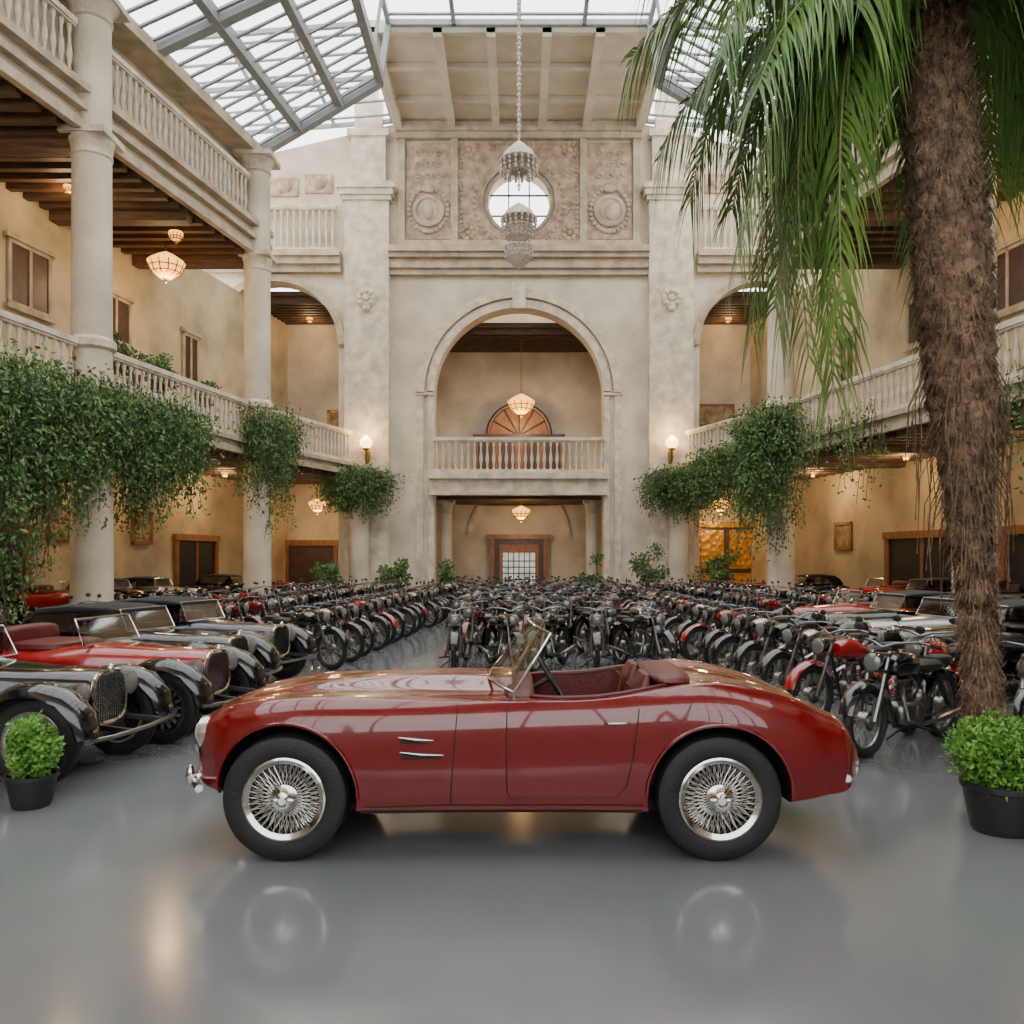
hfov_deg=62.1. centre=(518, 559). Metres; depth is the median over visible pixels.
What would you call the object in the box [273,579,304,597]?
motorcycle
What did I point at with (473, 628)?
motorcycle
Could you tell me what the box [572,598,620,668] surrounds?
motorcycle
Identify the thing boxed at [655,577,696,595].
motorcycle
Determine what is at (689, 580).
motorcycle
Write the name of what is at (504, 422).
door
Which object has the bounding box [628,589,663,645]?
motorcycle
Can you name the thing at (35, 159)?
ceiling
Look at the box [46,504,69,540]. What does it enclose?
framed picture
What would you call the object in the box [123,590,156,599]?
motorcycle
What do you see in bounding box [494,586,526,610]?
motorcycle
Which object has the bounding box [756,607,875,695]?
motorcycle
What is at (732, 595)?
motorcycle
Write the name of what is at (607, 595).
motorcycle
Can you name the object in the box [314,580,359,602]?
motorcycle
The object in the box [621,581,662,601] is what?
motorcycle
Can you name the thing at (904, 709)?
motorcycle
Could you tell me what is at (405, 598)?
motorcycle
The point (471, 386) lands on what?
wall
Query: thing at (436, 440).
balustrade
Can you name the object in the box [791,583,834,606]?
motorcycle
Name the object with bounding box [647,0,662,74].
window
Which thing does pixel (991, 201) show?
column
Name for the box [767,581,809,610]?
motorcycle
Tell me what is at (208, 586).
motorcycle
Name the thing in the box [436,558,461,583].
potted plant
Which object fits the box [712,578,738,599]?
motorcycle
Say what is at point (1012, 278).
shuttered window
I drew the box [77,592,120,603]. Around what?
motorcycle
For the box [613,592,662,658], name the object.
motorcycle
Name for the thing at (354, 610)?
motorcycle
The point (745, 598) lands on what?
motorcycle
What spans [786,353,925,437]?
balustrade
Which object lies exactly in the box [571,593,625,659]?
motorcycle
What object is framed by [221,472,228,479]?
globe lamp
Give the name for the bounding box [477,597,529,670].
motorcycle
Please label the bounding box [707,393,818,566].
ivy
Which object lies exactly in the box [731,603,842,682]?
motorcycle
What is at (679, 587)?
motorcycle
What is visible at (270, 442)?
ivy
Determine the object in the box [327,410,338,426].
framed picture
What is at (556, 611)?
motorcycle
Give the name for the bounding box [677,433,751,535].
ivy
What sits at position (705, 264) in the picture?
trim
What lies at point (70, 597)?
motorcycle
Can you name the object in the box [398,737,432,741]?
vent
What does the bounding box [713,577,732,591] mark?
motorcycle
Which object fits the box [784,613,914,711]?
motorcycle
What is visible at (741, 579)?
motorcycle
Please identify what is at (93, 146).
column
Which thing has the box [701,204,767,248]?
balustrade
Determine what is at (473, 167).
trim
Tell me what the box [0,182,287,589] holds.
wall
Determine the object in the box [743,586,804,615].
motorcycle
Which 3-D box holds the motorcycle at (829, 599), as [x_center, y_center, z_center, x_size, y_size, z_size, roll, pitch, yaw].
[7.491,1.167,19.585,2.076,1.165,0.765,0,0,-43]
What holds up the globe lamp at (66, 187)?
hanging from the ceiling at (35, 159)
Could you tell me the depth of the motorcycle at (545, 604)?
19.30 m
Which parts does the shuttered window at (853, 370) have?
pane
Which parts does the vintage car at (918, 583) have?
glass, glass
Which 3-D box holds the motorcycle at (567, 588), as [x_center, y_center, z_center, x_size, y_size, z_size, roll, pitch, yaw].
[1.534,1.167,25.955,0.765,1.165,2.076,0,0,25]
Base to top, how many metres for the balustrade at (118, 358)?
1.380 m
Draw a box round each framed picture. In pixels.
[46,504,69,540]
[131,510,152,544]
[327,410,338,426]
[699,404,734,426]
[834,521,851,549]
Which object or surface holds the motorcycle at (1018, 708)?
on the floor at (132, 896)
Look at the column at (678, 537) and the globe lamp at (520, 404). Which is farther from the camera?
the globe lamp at (520, 404)
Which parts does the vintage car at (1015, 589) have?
glass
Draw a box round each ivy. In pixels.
[0,338,137,625]
[53,362,233,543]
[224,391,316,538]
[307,459,411,523]
[632,455,723,528]
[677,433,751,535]
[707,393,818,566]
[782,392,896,507]
[996,349,1023,493]
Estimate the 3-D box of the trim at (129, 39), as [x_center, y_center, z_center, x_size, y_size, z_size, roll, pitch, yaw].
[-12.189,-9.020,15.271,1.828,10.860,43.354,0,0,12]
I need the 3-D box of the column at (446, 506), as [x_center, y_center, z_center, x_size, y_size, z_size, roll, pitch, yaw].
[-3.300,-0.485,38.600,0.756,4.470,0.756,0,0,0]
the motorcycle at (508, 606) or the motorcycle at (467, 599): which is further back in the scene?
the motorcycle at (467, 599)
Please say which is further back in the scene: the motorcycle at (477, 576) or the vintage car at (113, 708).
the motorcycle at (477, 576)
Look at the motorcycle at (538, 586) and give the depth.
29.37 m
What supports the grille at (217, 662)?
attached to the vintage car at (203, 680)
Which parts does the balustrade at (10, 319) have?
handrail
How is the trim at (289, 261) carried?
attached to the wall at (419, 305)
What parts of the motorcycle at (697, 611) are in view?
fuel tank, seat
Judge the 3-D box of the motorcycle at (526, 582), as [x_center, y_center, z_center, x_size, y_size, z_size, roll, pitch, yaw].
[0.439,1.167,23.608,0.765,1.165,2.076,0,0,-3]
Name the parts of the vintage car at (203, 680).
seat, windscreen frame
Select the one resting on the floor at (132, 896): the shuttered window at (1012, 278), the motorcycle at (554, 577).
the motorcycle at (554, 577)
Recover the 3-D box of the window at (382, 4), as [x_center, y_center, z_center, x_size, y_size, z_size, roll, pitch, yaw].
[-4.750,-17.950,15.000,0.496,2.220,30.220,0,0,0]
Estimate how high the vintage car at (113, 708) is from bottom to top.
1.220 m
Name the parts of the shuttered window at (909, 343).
pane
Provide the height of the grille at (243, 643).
0.502 m
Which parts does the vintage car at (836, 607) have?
windscreen frame, seat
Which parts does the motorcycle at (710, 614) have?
frame, fuel tank, seat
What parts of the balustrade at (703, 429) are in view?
handrail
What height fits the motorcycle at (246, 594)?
1.165 m
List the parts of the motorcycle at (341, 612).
seat, fuel tank, frame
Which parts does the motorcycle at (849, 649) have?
fuel tank, frame, seat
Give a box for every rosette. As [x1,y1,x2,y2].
[356,287,376,310]
[661,287,681,310]
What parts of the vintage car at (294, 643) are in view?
glass, glass, windscreen frame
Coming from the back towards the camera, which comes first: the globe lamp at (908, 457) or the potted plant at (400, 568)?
the potted plant at (400, 568)
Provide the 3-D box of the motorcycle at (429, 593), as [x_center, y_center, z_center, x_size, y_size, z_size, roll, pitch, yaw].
[-2.871,1.167,23.277,2.076,1.165,0.765,0,0,38]
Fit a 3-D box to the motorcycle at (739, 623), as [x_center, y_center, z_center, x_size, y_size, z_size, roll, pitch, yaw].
[3.700,1.167,12.425,2.076,1.165,0.765,0,0,-10]
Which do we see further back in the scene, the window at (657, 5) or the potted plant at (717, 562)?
the potted plant at (717, 562)
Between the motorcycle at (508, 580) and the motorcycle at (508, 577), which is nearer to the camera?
the motorcycle at (508, 580)
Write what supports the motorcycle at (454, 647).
on the floor at (132, 896)
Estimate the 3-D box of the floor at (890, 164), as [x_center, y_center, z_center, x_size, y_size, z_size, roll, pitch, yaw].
[14.698,-11.300,12.300,4.224,0.900,38.057,0,0,-11]
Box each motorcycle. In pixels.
[60,594,101,605]
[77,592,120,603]
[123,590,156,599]
[150,588,176,596]
[159,587,187,595]
[178,585,209,597]
[179,594,215,620]
[202,583,239,605]
[202,592,239,620]
[208,584,232,605]
[217,590,264,623]
[220,588,283,622]
[227,582,274,614]
[235,580,282,602]
[236,581,274,611]
[240,587,295,623]
[258,585,309,629]
[261,580,296,612]
[263,596,349,669]
[264,584,313,627]
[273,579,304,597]
[279,593,367,661]
[281,583,326,611]
[284,578,314,596]
[297,582,336,606]
[298,591,376,656]
[300,581,347,607]
[307,578,335,598]
[308,590,391,650]
[310,577,329,591]
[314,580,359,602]
[316,576,333,590]
[323,588,397,645]
[325,575,360,595]
[326,576,341,590]
[328,580,362,600]
[329,587,407,641]
[332,579,378,597]
[348,578,382,595]
[348,578,383,599]
[348,585,417,637]
[359,577,394,595]
[361,577,396,595]
[364,583,427,629]
[364,584,423,633]
[370,576,412,601]
[375,576,408,591]
[383,581,446,624]
[386,582,439,627]
[395,581,449,620]
[397,580,450,618]
[409,579,456,611]
[412,578,453,611]
[423,577,461,600]
[423,578,464,601]
[431,598,479,667]
[433,576,461,593]
[434,577,465,595]
[436,576,467,591]
[443,588,478,627]
[452,593,493,659]
[455,583,482,611]
[457,580,481,600]
[462,577,483,589]
[464,585,496,613]
[467,581,493,611]
[470,578,492,591]
[476,576,494,591]
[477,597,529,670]
[481,588,516,640]
[482,583,511,613]
[485,580,508,610]
[486,577,506,593]
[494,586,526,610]
[495,578,517,591]
[497,592,538,648]
[499,581,522,601]
[507,577,528,588]
[507,580,531,601]
[511,583,539,612]
[514,576,533,592]
[514,588,549,639]
[517,578,540,591]
[521,581,548,600]
[524,597,577,671]
[527,586,559,612]
[528,577,544,589]
[533,580,558,598]
[534,592,575,657]
[539,578,560,595]
[540,583,570,605]
[546,581,573,612]
[551,577,571,595]
[551,589,587,640]
[555,579,577,599]
[560,585,592,630]
[562,578,584,594]
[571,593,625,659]
[572,577,592,592]
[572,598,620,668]
[574,583,602,618]
[576,581,603,603]
[579,580,603,597]
[586,578,608,596]
[588,589,625,630]
[590,575,621,586]
[592,585,626,615]
[599,578,636,591]
[599,583,629,614]
[600,578,643,597]
[601,577,628,596]
[602,579,643,598]
[603,580,654,599]
[607,597,679,663]
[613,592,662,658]
[614,579,634,604]
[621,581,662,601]
[621,582,675,607]
[624,584,689,618]
[627,582,684,608]
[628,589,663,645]
[633,575,672,597]
[644,576,678,588]
[649,585,698,619]
[651,576,679,593]
[651,589,731,647]
[654,587,717,630]
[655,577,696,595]
[655,586,708,628]
[662,590,742,652]
[664,578,705,593]
[668,578,709,598]
[674,592,754,658]
[677,579,712,599]
[680,594,778,661]
[685,575,716,594]
[686,575,707,589]
[687,580,735,602]
[688,580,729,602]
[694,576,720,595]
[700,597,798,668]
[703,581,747,604]
[709,576,741,592]
[709,600,826,672]
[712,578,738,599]
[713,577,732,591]
[714,582,750,607]
[718,583,770,609]
[731,584,782,614]
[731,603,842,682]
[733,578,759,596]
[739,579,774,597]
[741,585,790,614]
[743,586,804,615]
[748,580,783,606]
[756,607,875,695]
[761,580,797,601]
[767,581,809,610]
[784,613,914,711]
[786,582,823,606]
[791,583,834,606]
[804,584,850,606]
[824,585,867,603]
[838,587,870,603]
[838,622,962,757]
[889,615,962,733]
[999,625,1023,724]
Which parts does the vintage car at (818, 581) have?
glass, glass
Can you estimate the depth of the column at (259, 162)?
29.50 m
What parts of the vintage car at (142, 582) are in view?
glass, glass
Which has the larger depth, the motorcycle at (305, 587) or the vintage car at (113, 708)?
the motorcycle at (305, 587)
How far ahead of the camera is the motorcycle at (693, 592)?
24.21 m
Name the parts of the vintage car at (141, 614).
glass, glass, windscreen frame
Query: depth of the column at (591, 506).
38.37 m
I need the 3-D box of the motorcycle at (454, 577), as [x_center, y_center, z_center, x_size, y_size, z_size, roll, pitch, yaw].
[-2.618,1.167,28.815,2.076,1.165,0.765,0,0,17]
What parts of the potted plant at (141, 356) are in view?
pot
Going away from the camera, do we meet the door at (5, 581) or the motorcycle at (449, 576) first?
the door at (5, 581)
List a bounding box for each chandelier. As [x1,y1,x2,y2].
[499,0,538,182]
[501,5,536,269]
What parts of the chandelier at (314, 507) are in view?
frame, lamp shade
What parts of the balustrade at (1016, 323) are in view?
handrail, rail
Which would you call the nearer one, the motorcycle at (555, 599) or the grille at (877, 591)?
the motorcycle at (555, 599)
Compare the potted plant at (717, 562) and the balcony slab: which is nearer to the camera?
the potted plant at (717, 562)
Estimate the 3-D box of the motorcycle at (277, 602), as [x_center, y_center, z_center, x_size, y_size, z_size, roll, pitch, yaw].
[-5.450,1.167,18.456,2.076,1.165,0.765,0,0,28]
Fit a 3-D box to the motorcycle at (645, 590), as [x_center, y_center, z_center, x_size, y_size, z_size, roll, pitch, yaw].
[3.490,1.167,21.075,2.076,1.165,0.765,0,0,-9]
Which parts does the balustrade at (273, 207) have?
handrail, rail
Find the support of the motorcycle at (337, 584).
on the floor at (132, 896)
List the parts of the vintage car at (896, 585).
seat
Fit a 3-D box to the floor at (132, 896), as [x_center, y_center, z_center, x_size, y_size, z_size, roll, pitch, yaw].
[0.000,1.850,17.500,42.000,0.200,51.000,0,0,0]
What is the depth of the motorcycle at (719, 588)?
22.17 m
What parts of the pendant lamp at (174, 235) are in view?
lamp shade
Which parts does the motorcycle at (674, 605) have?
fuel tank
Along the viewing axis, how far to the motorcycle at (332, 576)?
29.78 m
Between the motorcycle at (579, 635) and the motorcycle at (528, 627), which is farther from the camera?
the motorcycle at (528, 627)
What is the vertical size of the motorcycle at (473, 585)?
1.165 m
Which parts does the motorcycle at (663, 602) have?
fuel tank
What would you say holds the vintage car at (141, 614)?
on the floor at (132, 896)
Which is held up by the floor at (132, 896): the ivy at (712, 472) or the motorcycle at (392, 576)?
the motorcycle at (392, 576)
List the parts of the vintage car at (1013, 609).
windscreen frame, glass, glass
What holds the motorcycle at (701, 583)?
on the floor at (132, 896)
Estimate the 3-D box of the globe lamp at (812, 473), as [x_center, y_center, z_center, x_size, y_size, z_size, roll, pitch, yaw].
[11.415,-3.283,33.000,0.290,0.334,0.289,0,0,-45]
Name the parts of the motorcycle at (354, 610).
seat, frame, fuel tank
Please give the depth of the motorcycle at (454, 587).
27.69 m
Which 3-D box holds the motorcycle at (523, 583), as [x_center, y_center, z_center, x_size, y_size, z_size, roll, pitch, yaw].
[0.114,1.167,31.679,0.765,1.165,2.076,0,0,-31]
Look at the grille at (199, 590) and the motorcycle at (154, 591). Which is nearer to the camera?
the motorcycle at (154, 591)
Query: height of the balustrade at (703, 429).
1.380 m
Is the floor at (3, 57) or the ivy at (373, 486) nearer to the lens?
the floor at (3, 57)
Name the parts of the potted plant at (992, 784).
pot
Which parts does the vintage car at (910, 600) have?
windscreen frame, glass, glass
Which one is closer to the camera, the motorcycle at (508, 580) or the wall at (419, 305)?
the motorcycle at (508, 580)
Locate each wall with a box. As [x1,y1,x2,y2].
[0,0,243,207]
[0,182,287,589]
[202,125,821,589]
[288,314,749,588]
[750,192,1023,587]
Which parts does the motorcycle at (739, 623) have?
fuel tank, frame, seat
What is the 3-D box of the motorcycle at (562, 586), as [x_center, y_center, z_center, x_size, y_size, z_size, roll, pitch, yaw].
[1.381,1.167,19.831,0.765,1.165,2.076,0,0,25]
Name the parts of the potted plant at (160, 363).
pot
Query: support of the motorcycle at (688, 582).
on the floor at (132, 896)
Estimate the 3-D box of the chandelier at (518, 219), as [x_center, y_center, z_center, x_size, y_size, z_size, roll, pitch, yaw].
[0.000,-13.700,25.000,1.086,10.300,1.073,0,0,20]
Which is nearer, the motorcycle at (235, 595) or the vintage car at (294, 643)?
the vintage car at (294, 643)
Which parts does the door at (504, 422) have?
door panel, door panel, cornice, door panel, door panel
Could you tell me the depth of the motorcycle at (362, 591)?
26.03 m
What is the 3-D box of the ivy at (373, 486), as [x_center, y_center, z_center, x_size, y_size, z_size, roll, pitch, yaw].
[-6.618,-2.802,35.445,4.238,2.682,2.701,0,0,-18]
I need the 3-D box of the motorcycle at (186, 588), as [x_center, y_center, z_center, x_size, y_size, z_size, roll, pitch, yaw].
[-7.671,1.167,18.498,2.076,1.165,0.765,0,0,32]
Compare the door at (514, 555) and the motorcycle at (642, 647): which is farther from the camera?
the door at (514, 555)
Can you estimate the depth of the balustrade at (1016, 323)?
19.29 m
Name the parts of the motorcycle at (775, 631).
fuel tank, frame, seat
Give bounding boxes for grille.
[91,663,126,724]
[114,592,119,599]
[154,589,163,595]
[195,587,202,596]
[204,645,230,693]
[227,632,249,651]
[271,621,289,656]
[782,605,793,618]
[814,611,828,626]
[835,587,842,596]
[853,617,871,632]
[874,589,882,601]
[883,626,905,650]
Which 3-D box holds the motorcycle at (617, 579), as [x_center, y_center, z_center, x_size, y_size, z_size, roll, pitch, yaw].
[3.412,1.167,25.867,2.076,1.165,0.765,0,0,-38]
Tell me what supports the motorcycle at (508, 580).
on the floor at (132, 896)
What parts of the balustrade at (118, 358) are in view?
handrail, rail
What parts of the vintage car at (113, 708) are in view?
glass, windscreen frame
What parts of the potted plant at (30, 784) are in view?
pot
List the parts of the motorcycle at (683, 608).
fuel tank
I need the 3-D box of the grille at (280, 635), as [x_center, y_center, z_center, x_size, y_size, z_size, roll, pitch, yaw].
[-3.322,1.111,11.896,0.060,0.502,0.508,0,0,12]
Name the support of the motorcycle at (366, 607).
on the floor at (132, 896)
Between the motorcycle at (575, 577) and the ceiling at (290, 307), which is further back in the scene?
the ceiling at (290, 307)
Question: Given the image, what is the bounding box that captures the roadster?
[185,618,860,860]
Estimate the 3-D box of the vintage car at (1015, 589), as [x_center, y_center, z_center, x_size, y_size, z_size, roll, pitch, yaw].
[12.381,1.140,23.291,3.482,1.220,1.470,0,0,-7]
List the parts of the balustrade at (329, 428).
handrail, rail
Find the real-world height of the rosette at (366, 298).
1.050 m
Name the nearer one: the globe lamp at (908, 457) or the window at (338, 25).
the globe lamp at (908, 457)
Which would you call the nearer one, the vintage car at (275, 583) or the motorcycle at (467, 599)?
the motorcycle at (467, 599)
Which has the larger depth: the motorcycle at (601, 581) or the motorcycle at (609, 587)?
the motorcycle at (609, 587)
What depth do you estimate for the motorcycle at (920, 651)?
8.79 m
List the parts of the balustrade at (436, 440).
handrail, rail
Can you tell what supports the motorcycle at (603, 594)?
on the floor at (132, 896)
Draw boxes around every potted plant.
[3,709,65,810]
[113,332,125,370]
[113,342,155,400]
[144,352,177,397]
[185,380,221,423]
[308,560,343,583]
[374,557,412,591]
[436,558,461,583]
[575,551,605,587]
[627,542,669,588]
[694,547,741,583]
[939,708,1023,838]
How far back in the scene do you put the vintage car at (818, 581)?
31.57 m
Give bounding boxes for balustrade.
[0,0,77,68]
[0,309,78,389]
[113,352,251,438]
[270,204,336,248]
[271,409,352,461]
[433,437,604,472]
[685,410,765,461]
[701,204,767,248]
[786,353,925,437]
[791,84,900,206]
[994,314,1023,379]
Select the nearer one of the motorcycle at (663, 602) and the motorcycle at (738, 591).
the motorcycle at (663, 602)
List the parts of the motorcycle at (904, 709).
fuel tank, frame, seat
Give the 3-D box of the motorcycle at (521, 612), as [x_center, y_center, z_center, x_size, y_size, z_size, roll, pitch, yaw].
[0.010,1.167,15.738,0.765,1.165,2.076,0,0,10]
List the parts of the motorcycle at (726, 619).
fuel tank, frame, seat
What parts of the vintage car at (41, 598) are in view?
seat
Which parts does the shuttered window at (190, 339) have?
pane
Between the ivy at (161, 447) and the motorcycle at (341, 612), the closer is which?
the motorcycle at (341, 612)
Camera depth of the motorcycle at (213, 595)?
14.40 m
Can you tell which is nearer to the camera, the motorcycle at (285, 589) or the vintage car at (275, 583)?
the motorcycle at (285, 589)
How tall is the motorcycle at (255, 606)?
1.165 m
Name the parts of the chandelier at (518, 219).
lamp shade, lamp shade, chain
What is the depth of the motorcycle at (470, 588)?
25.28 m
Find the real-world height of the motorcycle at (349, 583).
1.165 m
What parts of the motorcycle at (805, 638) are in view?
fuel tank, frame, seat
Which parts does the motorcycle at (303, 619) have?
seat, fuel tank, frame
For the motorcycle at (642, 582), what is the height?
1.165 m
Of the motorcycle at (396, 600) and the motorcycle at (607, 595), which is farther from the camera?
the motorcycle at (607, 595)
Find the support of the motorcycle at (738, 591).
on the floor at (132, 896)
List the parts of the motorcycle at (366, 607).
fuel tank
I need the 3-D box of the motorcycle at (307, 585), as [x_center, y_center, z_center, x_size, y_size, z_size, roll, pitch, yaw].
[-5.517,1.167,20.396,2.076,1.165,0.765,0,0,27]
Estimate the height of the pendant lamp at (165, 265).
1.541 m
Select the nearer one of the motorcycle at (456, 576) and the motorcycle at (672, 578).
the motorcycle at (672, 578)
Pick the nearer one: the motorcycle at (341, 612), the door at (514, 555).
the motorcycle at (341, 612)
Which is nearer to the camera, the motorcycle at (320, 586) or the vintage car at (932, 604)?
the vintage car at (932, 604)
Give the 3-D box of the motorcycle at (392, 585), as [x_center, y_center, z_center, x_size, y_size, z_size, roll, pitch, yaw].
[-4.900,1.167,30.096,2.076,1.165,0.765,0,0,27]
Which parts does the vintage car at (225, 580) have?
glass, glass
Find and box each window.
[4,230,56,324]
[113,289,134,352]
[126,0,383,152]
[152,21,391,134]
[180,327,201,382]
[374,0,390,74]
[388,0,649,27]
[490,177,547,216]
[646,21,789,130]
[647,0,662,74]
[654,0,792,147]
[838,327,857,381]
[902,296,920,352]
[997,233,1023,319]
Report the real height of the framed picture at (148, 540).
1.200 m
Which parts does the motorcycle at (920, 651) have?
fuel tank, frame, seat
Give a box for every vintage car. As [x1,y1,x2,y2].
[0,581,130,624]
[0,609,4,621]
[0,613,268,743]
[0,624,176,782]
[20,601,282,711]
[65,578,173,597]
[114,576,212,596]
[114,596,317,678]
[189,574,278,594]
[231,578,300,597]
[740,577,815,603]
[760,574,845,604]
[769,589,904,642]
[796,590,955,648]
[824,578,925,598]
[831,595,1023,665]
[858,599,1023,680]
[861,578,951,601]
[951,580,1023,597]
[1012,659,1020,683]
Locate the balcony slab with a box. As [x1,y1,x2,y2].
[429,473,608,495]
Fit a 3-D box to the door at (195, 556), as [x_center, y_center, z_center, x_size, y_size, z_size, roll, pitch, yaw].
[-12.702,0.375,33.589,0.160,2.750,3.100,0,0,11]
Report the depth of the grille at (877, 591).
25.25 m
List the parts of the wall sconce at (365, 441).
lamp shade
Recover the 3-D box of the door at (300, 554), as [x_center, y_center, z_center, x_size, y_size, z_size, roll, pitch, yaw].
[-10.100,0.390,41.375,2.700,2.720,0.250,0,0,0]
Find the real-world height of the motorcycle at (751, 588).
1.165 m
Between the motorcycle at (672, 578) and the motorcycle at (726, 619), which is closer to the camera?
the motorcycle at (726, 619)
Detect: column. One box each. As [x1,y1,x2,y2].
[57,0,130,603]
[233,148,280,592]
[349,473,368,587]
[437,500,454,578]
[583,500,600,576]
[669,475,688,586]
[757,148,800,606]
[952,43,1001,592]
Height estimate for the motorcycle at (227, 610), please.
1.165 m
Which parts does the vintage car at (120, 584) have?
glass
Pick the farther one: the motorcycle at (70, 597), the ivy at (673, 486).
the ivy at (673, 486)
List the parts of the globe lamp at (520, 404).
lamp shade, frame, chain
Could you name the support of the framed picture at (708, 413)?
attached to the wall at (471, 386)
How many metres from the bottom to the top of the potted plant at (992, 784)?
0.778 m
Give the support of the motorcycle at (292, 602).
on the floor at (132, 896)
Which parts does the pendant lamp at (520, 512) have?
lamp shade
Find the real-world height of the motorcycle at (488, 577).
1.165 m
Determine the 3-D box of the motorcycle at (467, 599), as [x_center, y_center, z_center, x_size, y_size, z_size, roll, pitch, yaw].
[-1.269,1.167,21.610,0.765,1.165,2.076,0,0,-11]
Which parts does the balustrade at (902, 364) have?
handrail, rail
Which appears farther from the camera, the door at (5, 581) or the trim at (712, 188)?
the trim at (712, 188)
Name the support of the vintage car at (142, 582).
on the floor at (132, 896)
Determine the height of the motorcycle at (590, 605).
1.165 m
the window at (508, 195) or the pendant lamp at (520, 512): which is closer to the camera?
the window at (508, 195)
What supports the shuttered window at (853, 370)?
in the wall at (891, 508)
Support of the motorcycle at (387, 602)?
on the floor at (132, 896)
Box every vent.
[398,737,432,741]
[400,752,442,756]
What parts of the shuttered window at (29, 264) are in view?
pane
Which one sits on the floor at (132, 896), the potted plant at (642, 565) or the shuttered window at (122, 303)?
the potted plant at (642, 565)
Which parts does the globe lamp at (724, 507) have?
frame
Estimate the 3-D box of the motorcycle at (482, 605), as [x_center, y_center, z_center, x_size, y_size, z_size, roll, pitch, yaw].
[-0.857,1.167,19.891,0.765,1.165,2.076,0,0,16]
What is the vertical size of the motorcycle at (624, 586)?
1.165 m
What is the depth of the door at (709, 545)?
41.37 m
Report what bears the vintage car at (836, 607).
on the floor at (132, 896)
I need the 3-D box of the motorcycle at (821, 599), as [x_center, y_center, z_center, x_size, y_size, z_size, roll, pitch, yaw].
[7.494,1.167,20.516,2.076,1.165,0.765,0,0,-23]
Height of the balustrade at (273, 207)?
2.000 m
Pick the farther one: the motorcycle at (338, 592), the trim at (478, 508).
the trim at (478, 508)
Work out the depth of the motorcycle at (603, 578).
28.57 m
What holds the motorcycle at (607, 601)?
on the floor at (132, 896)
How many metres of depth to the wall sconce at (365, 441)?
36.00 m
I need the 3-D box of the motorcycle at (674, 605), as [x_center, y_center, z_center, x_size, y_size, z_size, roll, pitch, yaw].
[3.585,1.167,17.220,2.076,1.165,0.765,0,0,-28]
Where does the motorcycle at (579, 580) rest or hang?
on the floor at (132, 896)
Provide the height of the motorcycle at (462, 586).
1.165 m
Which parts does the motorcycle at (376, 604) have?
fuel tank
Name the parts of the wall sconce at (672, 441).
lamp shade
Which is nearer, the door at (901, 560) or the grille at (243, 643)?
the grille at (243, 643)
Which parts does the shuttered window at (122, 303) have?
pane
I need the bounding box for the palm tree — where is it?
[615,0,1023,772]
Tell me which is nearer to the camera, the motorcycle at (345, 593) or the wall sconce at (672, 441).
the motorcycle at (345, 593)
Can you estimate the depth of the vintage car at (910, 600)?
14.35 m
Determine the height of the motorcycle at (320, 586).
1.165 m
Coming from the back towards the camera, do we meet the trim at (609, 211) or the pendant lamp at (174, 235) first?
the trim at (609, 211)
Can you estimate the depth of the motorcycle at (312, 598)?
21.16 m
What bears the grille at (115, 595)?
attached to the vintage car at (41, 598)
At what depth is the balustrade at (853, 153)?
25.44 m
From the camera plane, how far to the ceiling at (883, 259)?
27.26 m
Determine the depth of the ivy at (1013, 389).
18.60 m
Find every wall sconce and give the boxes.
[360,435,372,463]
[665,435,677,463]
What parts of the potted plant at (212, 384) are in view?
pot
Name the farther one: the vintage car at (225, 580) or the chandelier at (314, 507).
the chandelier at (314, 507)
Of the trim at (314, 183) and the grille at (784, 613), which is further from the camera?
the trim at (314, 183)
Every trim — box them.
[0,12,358,472]
[204,249,343,344]
[270,174,332,196]
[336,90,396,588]
[388,120,649,275]
[406,141,631,239]
[407,150,449,233]
[415,282,622,588]
[468,506,569,535]
[588,150,630,233]
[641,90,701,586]
[679,56,1023,466]
[694,249,833,344]
[705,174,767,196]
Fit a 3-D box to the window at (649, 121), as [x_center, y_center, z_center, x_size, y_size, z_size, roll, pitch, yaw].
[9.250,-18.750,33.550,7.612,0.760,6.844,0,0,0]
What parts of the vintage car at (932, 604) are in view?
windscreen frame, glass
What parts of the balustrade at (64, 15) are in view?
handrail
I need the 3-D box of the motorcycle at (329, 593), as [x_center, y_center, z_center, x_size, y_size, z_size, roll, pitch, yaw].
[-5.349,1.167,22.336,2.076,1.165,0.765,0,0,24]
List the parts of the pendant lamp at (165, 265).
lamp shade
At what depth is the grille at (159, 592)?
25.11 m
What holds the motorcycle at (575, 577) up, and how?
on the floor at (132, 896)
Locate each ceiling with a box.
[0,76,335,483]
[271,291,766,504]
[369,20,666,130]
[722,95,1023,480]
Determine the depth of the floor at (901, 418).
23.65 m
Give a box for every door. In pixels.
[0,525,33,620]
[173,533,219,587]
[285,540,338,589]
[473,404,564,468]
[487,534,550,590]
[699,521,752,585]
[882,529,951,589]
[999,525,1023,587]
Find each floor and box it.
[0,31,250,242]
[0,602,1023,1023]
[197,434,348,468]
[682,383,1023,468]
[790,68,1020,232]
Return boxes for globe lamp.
[62,184,70,196]
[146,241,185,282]
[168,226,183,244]
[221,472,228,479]
[306,317,312,324]
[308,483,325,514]
[507,340,534,416]
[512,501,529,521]
[713,492,728,514]
[725,317,731,323]
[810,472,816,479]
[901,455,910,462]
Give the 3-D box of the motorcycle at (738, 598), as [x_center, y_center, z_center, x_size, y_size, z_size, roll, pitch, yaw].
[5.730,1.167,20.557,2.076,1.165,0.765,0,0,-36]
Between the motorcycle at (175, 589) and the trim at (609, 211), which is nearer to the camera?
the motorcycle at (175, 589)
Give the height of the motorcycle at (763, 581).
1.165 m
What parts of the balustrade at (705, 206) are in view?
rail, handrail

